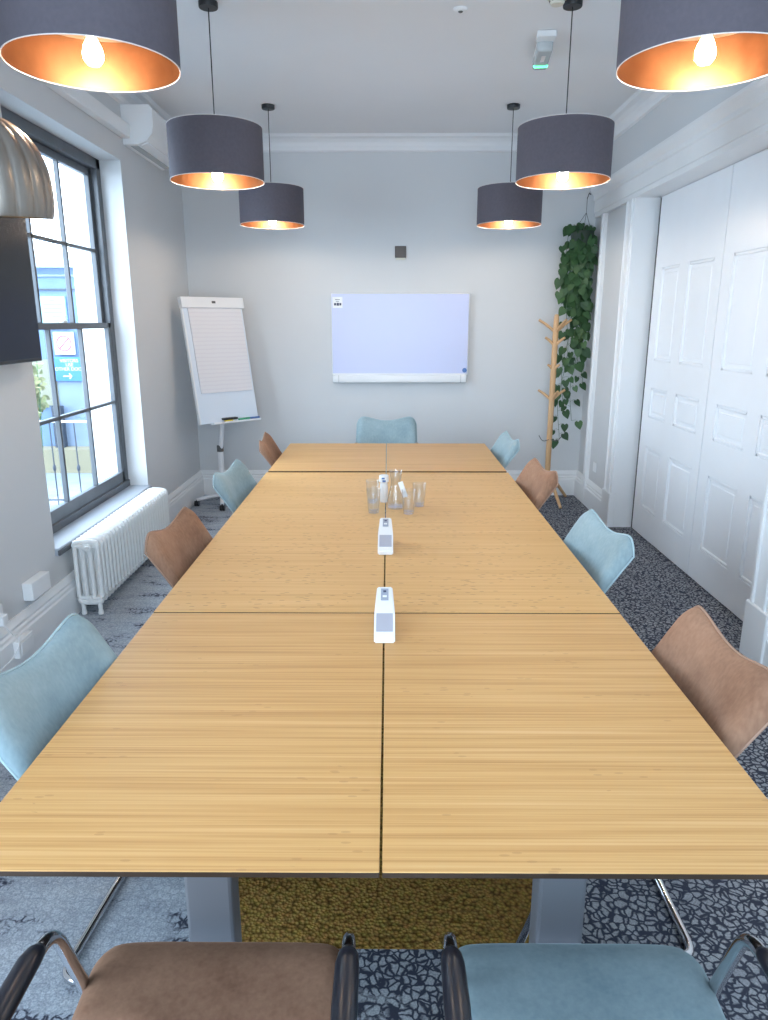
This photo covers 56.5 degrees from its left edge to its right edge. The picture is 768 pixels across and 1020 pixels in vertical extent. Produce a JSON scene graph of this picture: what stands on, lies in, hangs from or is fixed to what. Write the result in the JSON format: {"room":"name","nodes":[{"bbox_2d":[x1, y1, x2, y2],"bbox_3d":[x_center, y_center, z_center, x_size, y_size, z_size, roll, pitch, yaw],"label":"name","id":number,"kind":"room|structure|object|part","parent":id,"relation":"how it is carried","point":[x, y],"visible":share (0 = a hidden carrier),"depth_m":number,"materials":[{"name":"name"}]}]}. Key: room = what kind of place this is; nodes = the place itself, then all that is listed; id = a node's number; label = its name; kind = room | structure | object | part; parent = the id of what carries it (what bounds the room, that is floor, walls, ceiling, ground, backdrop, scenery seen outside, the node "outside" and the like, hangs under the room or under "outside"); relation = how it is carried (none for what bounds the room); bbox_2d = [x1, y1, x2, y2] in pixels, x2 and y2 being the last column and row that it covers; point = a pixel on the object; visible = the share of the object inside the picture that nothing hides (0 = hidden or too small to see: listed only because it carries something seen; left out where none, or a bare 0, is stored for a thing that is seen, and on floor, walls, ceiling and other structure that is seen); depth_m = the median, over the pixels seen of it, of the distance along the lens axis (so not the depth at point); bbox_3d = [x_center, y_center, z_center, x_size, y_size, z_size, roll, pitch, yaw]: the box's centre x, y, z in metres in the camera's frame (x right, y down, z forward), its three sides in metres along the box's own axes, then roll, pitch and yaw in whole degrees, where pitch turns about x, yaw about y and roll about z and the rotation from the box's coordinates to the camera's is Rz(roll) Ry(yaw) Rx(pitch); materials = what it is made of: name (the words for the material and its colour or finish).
{"room":"meeting room","nodes":[
{"label":"meeting room","id":0,"kind":"room"},
{"bbox_2d":[0,57,199,627],"bbox_3d":[-2.086,-0.587,2.391,0.400,3.320,9.300,0,15,0],"label":"wall","id":1,"kind":"structure","parent":0,"point":[144,218],"depth_m":5.30,"materials":[{"name":"paint"}]},
{"bbox_2d":[0,603,19,671],"bbox_3d":[-1.837,0.637,3.305,0.091,0.303,0.409,0,15,0],"label":"cable","id":2,"kind":"object","parent":1,"relation":"attached to","point":[4,620],"visible":1,"depth_m":3.41,"materials":[{"name":"white plastic"}]},
{"bbox_2d":[0,217,41,364],"bbox_3d":[-1.831,-0.982,2.989,0.103,0.770,1.320,0,15,0],"label":"wall screen","id":3,"kind":"object","parent":1,"relation":"attached to","point":[19,331],"visible":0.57,"depth_m":3.46,"materials":[{"name":"black plastic"}]},
{"bbox_3d":[-1.800,-0.982,2.989,0.035,0.770,1.320,0,15,0],"label":"casing","id":4,"kind":"part","parent":3,"relation":"part of","materials":[{"name":"black plastic"}]},
{"bbox_2d":[13,630,34,658],"bbox_3d":[-1.828,0.684,3.634,0.034,0.090,0.150,0,15,0],"label":"socket","id":5,"kind":"object","parent":1,"relation":"attached to","point":[26,639],"visible":0.97,"depth_m":3.61,"materials":[{"name":"white plastic"}]},
{"bbox_3d":[-1.813,0.684,3.633,0.004,0.064,0.110,0,15,0],"label":"plate","id":6,"kind":"part","parent":5,"relation":"part of","materials":[{"name":"white plastic"}]},
{"bbox_2d":[22,571,50,600],"bbox_3d":[-1.852,0.407,3.814,0.054,0.103,0.200,0,15,0],"label":"junction box","id":7,"kind":"object","parent":1,"relation":"attached to","point":[39,583],"visible":1,"depth_m":3.77,"materials":[{"name":"white plastic"}]},
{"bbox_2d":[0,105,151,555],"bbox_3d":[-1.993,-1.108,4.580,0.301,2.405,1.656,0,15,0],"label":"window","id":8,"kind":"structure","parent":1,"relation":"in","point":[72,518],"depth_m":4.84,"materials":[{"name":"grey wood"}]},
{"bbox_3d":[-2.086,-1.679,4.430,0.036,1.085,1.500,0,15,0],"label":"sash","id":9,"kind":"part","parent":8,"relation":"part of","materials":[{"name":"grey wood"}]},
{"bbox_3d":[-2.044,-0.613,4.710,0.036,1.200,1.500,0,15,0],"label":"sash","id":10,"kind":"part","parent":8,"relation":"part of","materials":[{"name":"grey wood"}]},
{"bbox_3d":[-1.941,0.033,4.880,0.185,0.045,1.650,0,15,0],"label":"sill","id":11,"kind":"part","parent":8,"relation":"part of","materials":[{"name":"grey paint"}]},
{"bbox_2d":[37,79,129,138],"bbox_3d":[-1.857,-1.857,1.900,0.059,0.095,6.598,0,15,0],"label":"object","id":12,"kind":"object","parent":1,"relation":"attached to","point":[81,99],"visible":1,"depth_m":4.49,"materials":[{"name":"white plastic"}]},
{"bbox_2d":[62,165,117,482],"bbox_3d":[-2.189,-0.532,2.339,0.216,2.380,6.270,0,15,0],"label":"window pane","id":13,"kind":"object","parent":1,"relation":"attached to","point":[94,339],"depth_m":5.36,"materials":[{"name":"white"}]},
{"bbox_2d":[0,470,204,672],"bbox_3d":[-1.869,0.898,2.780,0.035,0.250,9.300,0,15,0],"label":"baseboard","id":14,"kind":"structure","parent":1,"relation":"attached to","point":[47,612],"depth_m":3.97,"materials":[{"name":"white wood"}]},
{"bbox_2d":[105,92,170,120],"bbox_3d":[-1.826,-2.129,1.984,0.120,0.130,9.300,0,15,0],"label":"trim","id":15,"kind":"structure","parent":1,"relation":"attached to","point":[137,97],"depth_m":5.22,"materials":[{"name":"paint"}]},
{"bbox_2d":[120,104,168,169],"bbox_3d":[-1.753,-2.856,5.525,0.224,0.261,0.920,0,15,0],"label":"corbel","id":16,"kind":"object","parent":1,"relation":"attached to","point":[148,132],"visible":0.6,"depth_m":5.12,"materials":[{"name":"white plastic"}]},
{"bbox_2d":[0,495,767,1019],"bbox_3d":[0.014,1.069,2.814,4.600,0.100,9.700,0,15,0],"label":"floor","id":17,"kind":"structure","parent":0,"point":[652,592],"depth_m":2.15,"materials":[{"name":"grey carpet"}]},
{"bbox_2d":[0,117,54,218],"bbox_3d":[-1.316,0.090,1.605,0.322,2.411,1.311,13,19,40],"label":"arc floor lamp","id":18,"kind":"object","parent":17,"relation":"on","point":[26,188],"visible":1,"depth_m":1.69,"materials":[{"name":"silver metal"}]},
{"bbox_2d":[0,613,125,986],"bbox_3d":[-0.632,0.786,1.971,0.624,0.873,0.578,1,15,5],"label":"chair","id":19,"kind":"object","parent":17,"relation":"on","point":[38,695],"visible":0.16,"depth_m":1.90,"materials":[{"name":"blue"}]},
{"bbox_3d":[-0.815,0.570,1.932,0.258,0.434,0.558,1,15,5],"label":"backrest","id":20,"kind":"part","parent":19,"relation":"part of","materials":[{"name":"blue fabric"}]},
{"bbox_3d":[-0.608,0.891,1.996,0.536,0.656,0.560,1,15,5],"label":"tube frame","id":21,"kind":"part","parent":19,"relation":"part of","materials":[{"name":"silver metal"}]},
{"bbox_2d":[71,487,169,614],"bbox_3d":[-1.749,0.219,4.927,0.167,0.471,1.504,0,15,0],"label":"radiator","id":22,"kind":"object","parent":17,"relation":"on","point":[107,554],"visible":0.82,"depth_m":4.50,"materials":[{"name":"metal"}]},
{"bbox_2d":[144,507,212,587],"bbox_3d":[-0.635,0.465,3.189,0.624,0.873,0.578,1,15,4],"label":"chair","id":23,"kind":"object","parent":17,"relation":"on","point":[173,549],"visible":0.21,"depth_m":3.08,"materials":[{"name":"brown"}]},
{"bbox_2d":[0,930,358,1019],"bbox_3d":[-0.330,0.983,1.220,0.578,0.873,0.624,0,15,0],"label":"chair","id":24,"kind":"object","parent":17,"relation":"on","point":[137,980],"visible":1,"depth_m":1.36,"materials":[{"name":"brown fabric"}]},
{"bbox_3d":[-0.330,1.082,1.272,0.560,0.656,0.536,0,15,0],"label":"tube frame","id":25,"kind":"part","parent":24,"relation":"part of","materials":[{"name":"silver metal"}]},
{"bbox_3d":[-0.329,0.971,1.284,0.505,0.088,0.494,0,15,0],"label":"seat","id":26,"kind":"part","parent":24,"relation":"part of","materials":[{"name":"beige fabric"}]},
{"bbox_2d":[0,613,382,941],"bbox_3d":[-0.403,0.859,1.977,0.795,0.728,1.198,0,15,0],"label":"meeting table","id":27,"kind":"object","parent":17,"relation":"on","point":[214,750],"visible":0.98,"depth_m":1.62,"materials":[{"name":"brown wood"}]},
{"bbox_2d":[177,296,260,510],"bbox_3d":[-1.470,-0.958,6.565,0.693,1.914,0.397,-8,17,-28],"label":"easel","id":28,"kind":"object","parent":17,"relation":"on","point":[213,327],"visible":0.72,"depth_m":6.44,"materials":[{"name":"white"}]},
{"bbox_3d":[-1.664,-0.122,6.830,0.250,0.066,0.044,-3,15,-12],"label":"leg","id":29,"kind":"part","parent":28,"relation":"part of","materials":[{"name":"white metal"}]},
{"bbox_2d":[222,417,237,421],"bbox_3d":[-1.399,-0.824,6.494,0.150,0.034,0.044,-14,20,-42],"label":"eraser","id":30,"kind":"object","parent":28,"relation":"on","point":[226,418],"visible":1,"depth_m":6.47,"materials":[{"name":"black plastic"}]},
{"bbox_3d":[-1.399,-0.831,6.492,0.150,0.020,0.044,-14,20,-42],"label":"handle","id":31,"kind":"part","parent":30,"relation":"part of","materials":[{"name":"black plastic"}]},
{"bbox_2d":[211,418,260,424],"bbox_3d":[-1.352,-0.812,6.550,0.500,0.026,0.066,-14,20,-42],"label":"tray","id":32,"kind":"object","parent":28,"relation":"on","point":[214,421],"depth_m":6.47,"materials":[{"name":"white"}]},
{"bbox_2d":[213,459,256,518],"bbox_3d":[-0.633,0.165,4.331,0.624,0.873,0.578,1,15,5],"label":"chair","id":33,"kind":"object","parent":17,"relation":"on","point":[234,485],"visible":0.24,"depth_m":4.23,"materials":[{"name":"blue fabric"}]},
{"bbox_2d":[154,472,385,612],"bbox_3d":[-0.393,0.403,3.708,0.795,0.730,2.372,0,15,0],"label":"meeting table","id":34,"kind":"object","parent":17,"relation":"on","point":[299,542],"visible":0.69,"depth_m":3.09,"materials":[{"name":"brown wood"}]},
{"bbox_2d":[379,474,388,502],"bbox_3d":[0.000,-0.119,3.959,0.052,0.152,0.054,0,15,0],"label":"bottle","id":35,"kind":"object","parent":34,"relation":"on","point":[383,478],"visible":1,"depth_m":3.94,"materials":[{"name":"white plastic"}]},
{"bbox_2d":[259,432,281,466],"bbox_3d":[-0.607,-0.138,5.486,0.624,0.873,0.578,-1,15,-4],"label":"chair","id":36,"kind":"object","parent":17,"relation":"on","point":[270,451],"visible":0.2,"depth_m":5.40,"materials":[{"name":"brown"}]},
{"bbox_2d":[268,443,385,471],"bbox_3d":[-0.378,-0.046,5.403,0.785,0.738,1.125,0,15,0],"label":"meeting table","id":37,"kind":"object","parent":17,"relation":"on","point":[297,457],"visible":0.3,"depth_m":5.20,"materials":[{"name":"brown wood"}]},
{"bbox_2d":[238,555,532,948],"bbox_3d":[0.019,0.763,3.781,0.940,0.002,3.675,0,15,0],"label":"rug","id":38,"kind":"object","parent":17,"relation":"on","point":[382,913],"visible":0.07,"depth_m":2.14,"materials":[{"name":"carpet"}]},
{"bbox_2d":[387,443,506,472],"bbox_3d":[0.420,-0.045,5.399,0.800,0.738,1.125,0,15,0],"label":"meeting table","id":39,"kind":"object","parent":38,"relation":"on","point":[407,457],"visible":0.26,"depth_m":5.20,"materials":[{"name":"brown wood"}]},
{"bbox_2d":[385,472,619,613],"bbox_3d":[0.415,0.404,3.704,0.810,0.730,2.372,0,15,0],"label":"meeting table","id":40,"kind":"object","parent":38,"relation":"on","point":[476,544],"visible":0.7,"depth_m":3.05,"materials":[{"name":"brown wood"}]},
{"bbox_2d":[378,518,392,554],"bbox_3d":[0.007,0.113,3.166,0.066,0.108,0.227,0,15,0],"label":"terminal","id":41,"kind":"object","parent":40,"relation":"on","point":[385,533],"visible":1,"depth_m":3.13,"materials":[{"name":"white plastic"}]},
{"bbox_2d":[387,470,407,498],"bbox_3d":[0.072,-0.112,3.827,0.110,0.205,0.092,0,15,0],"label":"glass carafe","id":42,"kind":"object","parent":40,"relation":"on","point":[401,485],"visible":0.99,"depth_m":3.79,"materials":[{"name":"glass"}]},
{"bbox_2d":[355,416,417,512],"bbox_3d":[0.022,-0.346,6.275,0.578,0.873,0.624,0,15,0],"label":"chair","id":43,"kind":"object","parent":17,"relation":"on","point":[368,430],"visible":0.27,"depth_m":6.42,"materials":[{"name":"blue fabric"}]},
{"bbox_3d":[0.023,-0.604,6.397,0.558,0.434,0.258,0,15,0],"label":"backrest","id":44,"kind":"part","parent":43,"relation":"part of","materials":[{"name":"blue fabric"}]},
{"bbox_2d":[490,431,519,468],"bbox_3d":[0.667,-0.145,5.513,0.624,0.873,0.578,-1,15,-3],"label":"chair","id":45,"kind":"object","parent":17,"relation":"on","point":[505,448],"visible":0.27,"depth_m":5.42,"materials":[{"name":"blue fabric"}]},
{"bbox_2d":[515,458,558,515],"bbox_3d":[0.665,0.152,4.382,0.624,0.873,0.578,-1,15,-5],"label":"chair","id":46,"kind":"object","parent":17,"relation":"on","point":[538,483],"visible":0.25,"depth_m":4.28,"materials":[{"name":"brown leather"}]},
{"bbox_2d":[538,314,571,508],"bbox_3d":[1.541,-0.941,6.781,0.441,1.768,0.528,5,16,18],"label":"coat stand","id":47,"kind":"object","parent":17,"relation":"on","point":[554,342],"visible":0.91,"depth_m":6.68,"materials":[{"name":"brown wood"}]},
{"bbox_3d":[1.614,-0.205,6.804,0.040,0.331,0.316,-4,15,-14],"label":"leg","id":48,"kind":"part","parent":47,"relation":"part of","materials":[{"name":"brown wood"}]},
{"bbox_3d":[1.699,-0.265,7.031,0.336,0.332,0.040,-11,19,-37],"label":"leg","id":49,"kind":"part","parent":47,"relation":"part of","materials":[{"name":"brown wood"}]},
{"bbox_2d":[382,614,767,943],"bbox_3d":[0.405,0.861,1.973,0.810,0.728,1.198,0,15,0],"label":"meeting table","id":50,"kind":"object","parent":17,"relation":"on","point":[558,752],"visible":0.97,"depth_m":1.62,"materials":[{"name":"brown wood"}]},
{"bbox_2d":[374,587,394,642],"bbox_3d":[0.002,0.336,2.325,0.066,0.108,0.227,0,15,0],"label":"terminal","id":51,"kind":"object","parent":50,"relation":"on","point":[384,613],"visible":1,"depth_m":2.29,"materials":[{"name":"white plastic"}]},
{"bbox_2d":[563,509,634,600],"bbox_3d":[0.663,0.477,3.144,0.624,0.873,0.578,-1,15,-5],"label":"chair","id":52,"kind":"object","parent":17,"relation":"on","point":[604,553],"visible":0.23,"depth_m":3.03,"materials":[{"name":"blue"}]},
{"bbox_2d":[441,932,767,1019],"bbox_3d":[0.383,0.984,1.216,0.578,0.873,0.624,0,15,0],"label":"chair","id":53,"kind":"object","parent":17,"relation":"on","point":[492,981],"visible":1,"depth_m":1.36,"materials":[{"name":"blue fabric"}]},
{"bbox_2d":[514,605,767,955],"bbox_3d":[0.647,0.763,2.058,0.624,0.873,0.578,0,15,0],"label":"chair","id":54,"kind":"object","parent":17,"relation":"on","point":[728,689],"visible":0.22,"depth_m":1.95,"materials":[{"name":"brown leather"}]},
{"bbox_3d":[0.622,0.868,2.086,0.536,0.656,0.560,0,15,0],"label":"tube frame","id":55,"kind":"part","parent":54,"relation":"part of","materials":[{"name":"silver metal"}]},
{"bbox_3d":[0.831,0.552,2.002,0.258,0.434,0.558,0,15,0],"label":"backrest","id":56,"kind":"part","parent":54,"relation":"part of","materials":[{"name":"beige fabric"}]},
{"bbox_2d":[182,152,595,469],"bbox_3d":[0.040,-1.792,6.973,4.600,3.320,0.200,0,15,0],"label":"wall","id":57,"kind":"structure","parent":0,"point":[359,206],"depth_m":6.78,"materials":[{"name":"paint"}]},
{"bbox_2d":[201,470,577,494],"bbox_3d":[0.050,-0.278,7.250,3.820,0.250,0.035,0,15,0],"label":"baseboard","id":58,"kind":"structure","parent":57,"relation":"attached to","point":[566,478],"depth_m":7.23,"materials":[{"name":"white wood"}]},
{"bbox_2d":[262,133,517,151],"bbox_3d":[0.039,-3.294,6.413,3.800,0.130,0.120,0,15,0],"label":"trim","id":59,"kind":"structure","parent":57,"relation":"attached to","point":[279,142],"depth_m":6.43,"materials":[{"name":"paint"}]},
{"bbox_2d":[331,293,469,382],"bbox_3d":[0.154,-1.646,6.862,1.315,0.835,0.084,0,15,0],"label":"whiteboard","id":60,"kind":"object","parent":57,"relation":"attached to","point":[377,337],"visible":1,"depth_m":6.85,"materials":[{"name":"white plastic"}]},
{"bbox_2d":[333,375,465,382],"bbox_3d":[0.149,-1.279,6.959,1.295,0.075,0.084,0,15,0],"label":"tray","id":61,"kind":"object","parent":60,"relation":"on","point":[336,378],"depth_m":6.92,"materials":[{"name":"grey plastic"}]},
{"bbox_2d":[395,246,405,259],"bbox_3d":[0.155,-2.407,6.696,0.104,0.124,0.021,0,15,0],"label":"wall plate","id":62,"kind":"object","parent":57,"relation":"attached to","point":[400,251],"visible":1,"depth_m":6.69,"materials":[{"name":"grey metal"}]},
{"bbox_2d":[552,193,597,448],"bbox_3d":[1.762,-1.729,6.697,0.368,2.328,0.304,0,15,0],"label":"pothos","id":63,"kind":"object","parent":57,"relation":"hanging from","point":[575,292],"visible":0.98,"depth_m":6.59,"materials":[{"name":"green plant"}]},
{"bbox_2d":[571,230,594,248],"bbox_3d":[1.804,-2.456,6.520,0.216,0.155,0.216,0,15,0],"label":"pot","id":64,"kind":"object","parent":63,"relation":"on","point":[586,238],"depth_m":6.43,"materials":[{"name":"green"}]},
{"bbox_2d":[145,0,637,132],"bbox_3d":[0.014,-2.238,1.945,4.600,0.100,9.700,0,15,0],"label":"ceiling","id":65,"kind":"structure","parent":0,"point":[325,66],"depth_m":4.65,"materials":[{"name":"paint"}]},
{"bbox_2d":[0,0,180,92],"bbox_3d":[-0.881,-1.768,2.063,0.511,0.869,0.511,0,15,0],"label":"pendant lamp","id":66,"kind":"object","parent":65,"relation":"hanging from","point":[113,46],"visible":1,"depth_m":2.14,"materials":[{"name":"grey fabric"}]},
{"bbox_3d":[-0.881,-1.393,2.162,0.060,0.090,0.060,0,15,0],"label":"bulb","id":67,"kind":"part","parent":66,"relation":"part of","materials":[{"name":"beige glass"}]},
{"bbox_2d":[166,0,264,189],"bbox_3d":[-0.921,-2.238,3.853,0.511,0.869,0.511,0,15,0],"label":"pendant lamp","id":68,"kind":"object","parent":65,"relation":"hanging from","point":[214,151],"visible":1,"depth_m":3.73,"materials":[{"name":"grey fabric"}]},
{"bbox_3d":[-0.921,-2.314,3.833,0.005,0.673,0.005,-6,16,-21],"label":"cord","id":69,"kind":"part","parent":68,"relation":"part of","materials":[{"name":"black plastic"}]},
{"bbox_3d":[-0.921,-1.951,3.928,0.510,0.273,0.510,0,15,0],"label":"lamp shade","id":70,"kind":"part","parent":68,"relation":"part of","materials":[{"name":"grey fabric"}]},
{"bbox_3d":[-0.921,-1.863,3.951,0.060,0.090,0.060,0,15,0],"label":"bulb","id":71,"kind":"part","parent":68,"relation":"part of","materials":[{"name":"beige glass"}]},
{"bbox_2d":[238,103,303,228],"bbox_3d":[-0.896,-2.706,5.632,0.511,0.869,0.511,0,15,0],"label":"pendant lamp","id":72,"kind":"object","parent":65,"relation":"hanging from","point":[272,205],"visible":0.94,"depth_m":5.51,"materials":[{"name":"grey fabric"}]},
{"bbox_3d":[-0.896,-2.782,5.612,0.005,0.673,0.005,-6,16,-21],"label":"cord","id":73,"kind":"part","parent":72,"relation":"part of","materials":[{"name":"black plastic"}]},
{"bbox_3d":[-0.896,-2.419,5.708,0.510,0.273,0.510,0,15,0],"label":"lamp shade","id":74,"kind":"part","parent":72,"relation":"part of","materials":[{"name":"grey fabric"}]},
{"bbox_2d":[453,6,467,13],"bbox_3d":[0.409,-2.670,3.825,0.080,0.019,0.080,0,15,0],"label":"ceiling sensor","id":75,"kind":"object","parent":65,"relation":"attached to","point":[458,9],"visible":1,"depth_m":3.81,"materials":[{"name":"white plastic"}]},
{"bbox_2d":[477,103,542,228],"bbox_3d":[0.999,-2.703,5.622,0.511,0.869,0.511,0,15,0],"label":"pendant lamp","id":76,"kind":"object","parent":65,"relation":"hanging from","point":[503,205],"visible":0.95,"depth_m":5.50,"materials":[{"name":"grey fabric"}]},
{"bbox_3d":[0.999,-2.417,5.697,0.510,0.273,0.510,0,15,0],"label":"lamp shade","id":77,"kind":"part","parent":76,"relation":"part of","materials":[{"name":"grey fabric"}]},
{"bbox_3d":[0.999,-2.779,5.602,0.005,0.673,0.005,6,16,22],"label":"cord","id":78,"kind":"part","parent":76,"relation":"part of","materials":[{"name":"black plastic"}]},
{"bbox_2d":[532,29,556,69],"bbox_3d":[0.958,-2.761,4.304,0.110,0.086,0.420,2,15,6],"label":"emergency light","id":79,"kind":"object","parent":65,"relation":"attached to","point":[545,39],"visible":1,"depth_m":4.19,"materials":[{"name":"white plastic"}]},
{"bbox_2d":[532,41,552,69],"bbox_3d":[0.963,-2.763,4.345,0.090,0.065,0.340,2,15,6],"label":"diffuser","id":80,"kind":"object","parent":79,"relation":"attached to","point":[543,50],"depth_m":4.26,"materials":[{"name":"white"}]},
{"bbox_3d":[0.956,-2.781,4.278,0.110,0.034,0.380,2,15,6],"label":"plate","id":81,"kind":"part","parent":79,"relation":"part of","materials":[{"name":"white plastic"}]},
{"bbox_2d":[547,0,564,6],"bbox_3d":[0.883,-2.604,3.643,0.110,0.054,0.110,0,15,0],"label":"smoke detector","id":82,"kind":"object","parent":65,"relation":"attached to","point":[554,3],"visible":1,"depth_m":3.63,"materials":[{"name":"beige plastic"}]},
{"bbox_2d":[515,0,614,189],"bbox_3d":[0.986,-2.235,3.842,0.511,0.869,0.511,0,15,0],"label":"pendant lamp","id":83,"kind":"object","parent":65,"relation":"hanging from","point":[566,151],"visible":1,"depth_m":3.72,"materials":[{"name":"grey fabric"}]},
{"bbox_3d":[0.986,-1.860,3.941,0.060,0.090,0.060,0,15,0],"label":"bulb","id":84,"kind":"part","parent":83,"relation":"part of","materials":[{"name":"beige glass"}]},
{"bbox_3d":[0.986,-1.949,3.918,0.510,0.273,0.510,0,15,0],"label":"lamp shade","id":85,"kind":"part","parent":83,"relation":"part of","materials":[{"name":"grey fabric"}]},
{"bbox_3d":[0.986,-2.311,3.822,0.005,0.673,0.005,-6,16,-21],"label":"cord","id":86,"kind":"part","parent":83,"relation":"part of","materials":[{"name":"black plastic"}]},
{"bbox_2d":[616,0,767,91],"bbox_3d":[0.969,-1.765,2.053,0.511,0.869,0.511,0,15,0],"label":"pendant lamp","id":87,"kind":"object","parent":65,"relation":"hanging from","point":[664,45],"visible":1,"depth_m":2.16,"materials":[{"name":"grey fabric"}]},
{"bbox_3d":[0.969,-1.390,2.152,0.060,0.090,0.060,0,15,0],"label":"bulb","id":88,"kind":"part","parent":87,"relation":"part of","materials":[{"name":"beige glass"}]},
{"bbox_2d":[578,80,754,488],"bbox_3d":[2.124,-0.581,2.368,0.380,3.320,9.300,0,15,0],"label":"wall","id":89,"kind":"structure","parent":0,"point":[680,109],"depth_m":6.07,"materials":[{"name":"paint"}]},
{"bbox_2d":[574,471,601,516],"bbox_3d":[1.939,-0.150,6.763,0.035,0.250,1.020,0,15,0],"label":"baseboard","id":90,"kind":"structure","parent":89,"relation":"attached to","point":[592,492],"depth_m":6.71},
{"bbox_2d":[580,213,607,502],"bbox_3d":[1.929,-0.758,4.417,0.052,2.620,4.658,0,15,0],"label":"trim","id":91,"kind":"structure","parent":89,"relation":"attached to","point":[604,218],"depth_m":6.55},
{"bbox_2d":[593,461,596,472],"bbox_3d":[1.951,-0.398,6.626,0.010,0.090,0.090,0,15,0],"label":"outlet plate","id":92,"kind":"object","parent":89,"relation":"attached to","point":[594,463],"visible":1,"depth_m":6.62,"materials":[{"name":"white plastic"}]},
{"bbox_2d":[609,89,674,140],"bbox_3d":[1.874,-2.124,1.964,0.120,0.130,9.300,0,15,0],"label":"trim","id":93,"kind":"structure","parent":89,"relation":"attached to","point":[641,103],"depth_m":5.40,"materials":[{"name":"paint"}]},
{"bbox_2d":[631,197,661,528],"bbox_3d":[2.136,-1.112,5.768,0.043,2.618,0.053,0,15,0],"label":"trim","id":94,"kind":"structure","parent":89,"relation":"attached to","point":[661,197],"depth_m":5.76,"materials":[{"name":"white wood"}]},
{"bbox_2d":[591,75,767,217],"bbox_3d":[1.896,-1.626,2.054,0.095,0.260,9.220,0,15,0],"label":"trim","id":95,"kind":"structure","parent":89,"relation":"attached to","point":[742,117],"depth_m":4.38,"materials":[{"name":"white wood"}]},
{"bbox_2d":[632,164,733,573],"bbox_3d":[2.124,-0.962,5.179,0.050,2.604,1.154,0,15,0],"label":"door","id":96,"kind":"structure","parent":89,"relation":"in","point":[694,216],"depth_m":5.07,"materials":[{"name":"white wood"}]},
{"bbox_2d":[600,198,767,664],"bbox_3d":[1.927,-0.815,4.634,0.058,2.620,2.820,0,15,0],"label":"trim","id":97,"kind":"structure","parent":89,"relation":"attached to","point":[754,635],"depth_m":5.57,"materials":[{"name":"white wood"}]},
{"bbox_2d":[611,131,767,526],"bbox_3d":[2.036,-0.834,4.629,0.240,2.660,2.440,0,15,0],"label":"trim","id":98,"kind":"structure","parent":89,"relation":"attached to","point":[647,205],"depth_m":5.68,"materials":[{"name":"white wood"}]},
{"bbox_2d":[687,149,767,620],"bbox_3d":[2.118,-0.664,4.044,0.050,2.604,1.174,0,15,0],"label":"door","id":99,"kind":"structure","parent":89,"relation":"in","point":[733,469],"depth_m":4.24,"materials":[{"name":"white wood"}]},
{"bbox_2d":[763,639,767,666],"bbox_3d":[1.905,1.386,0.922,0.035,0.250,5.500,0,15,0],"label":"baseboard","id":100,"kind":"structure","parent":89,"relation":"attached to","point":[765,659],"depth_m":3.56,"materials":[{"name":"white wood"}]},
{"label":"outside","id":101,"kind":"structure","parent":0,"visible":0},
{"bbox_2d":[46,473,93,508],"bbox_3d":[-5.627,0.384,5.303,6.690,0.200,12.000,0,15,0],"label":"ground","id":102,"kind":"structure","parent":101,"point":[73,478],"depth_m":7.37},
{"bbox_2d":[32,361,49,455],"bbox_3d":[-3.644,-1.025,7.331,0.447,1.496,0.406,-13,19,-40],"label":"shrub","id":103,"kind":"object","parent":102,"relation":"on","point":[43,404],"visible":0.16,"depth_m":7.36,"materials":[{"name":"green plant"}]},
{"bbox_2d":[32,252,91,472],"bbox_3d":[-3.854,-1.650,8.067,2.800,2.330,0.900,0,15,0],"label":"building","id":104,"kind":"structure","parent":102,"relation":"on","point":[49,265],"depth_m":7.89,"materials":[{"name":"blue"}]},
{"bbox_3d":[-3.935,-1.411,7.924,0.640,0.500,0.040,0,15,0],"label":"cream panel","id":105,"kind":"part","parent":104,"relation":"part of","materials":[{"name":"white"}]},
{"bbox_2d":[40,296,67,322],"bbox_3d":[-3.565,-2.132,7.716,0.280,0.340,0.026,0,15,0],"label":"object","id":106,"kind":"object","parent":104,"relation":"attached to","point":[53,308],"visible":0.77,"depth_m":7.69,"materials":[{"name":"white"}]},
{"bbox_3d":[-3.855,-2.505,7.641,2.600,0.020,0.030,0,15,0],"label":"rail trim","id":107,"kind":"part","parent":104,"relation":"part of","materials":[{"name":"white"}]},
{"bbox_3d":[-3.855,-2.367,7.677,2.600,0.015,0.030,0,15,0],"label":"rail trim","id":108,"kind":"part","parent":104,"relation":"part of","materials":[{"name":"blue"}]},
{"bbox_3d":[-3.626,-0.826,8.019,0.100,0.680,0.090,0,15,0],"label":"corner post","id":109,"kind":"part","parent":104,"relation":"part of","materials":[{"name":"blue"}]},
{"bbox_2d":[53,332,75,354],"bbox_3d":[-3.485,-1.817,7.795,0.220,0.240,0.032,0,15,0],"label":"prohibition sign","id":110,"kind":"object","parent":104,"relation":"attached to","point":[64,342],"visible":1,"depth_m":7.79,"materials":[{"name":"grey"}]},
{"bbox_2d":[54,357,81,380],"bbox_3d":[-3.479,-1.548,7.853,0.393,0.260,0.026,0,15,0],"label":"direction sign","id":111,"kind":"object","parent":104,"relation":"attached to","point":[66,368],"visible":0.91,"depth_m":7.84,"materials":[{"name":"blue"}]},
{"bbox_2d":[39,420,86,504],"bbox_3d":[-3.030,-0.406,6.373,1.170,0.785,0.030,0,15,0],"label":"metal railing","id":112,"kind":"object","parent":102,"relation":"on","point":[62,421],"visible":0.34,"depth_m":6.34,"materials":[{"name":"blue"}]},
{"bbox_3d":[-3.030,-0.092,6.456,1.170,0.015,0.020,0,15,0],"label":"rail","id":113,"kind":"part","parent":112,"relation":"part of","materials":[{"name":"blue"}]},
{"bbox_3d":[-3.030,-0.776,6.276,1.170,0.020,0.024,0,15,0],"label":"rail","id":114,"kind":"part","parent":112,"relation":"part of","materials":[{"name":"grey metal"}]}
]}

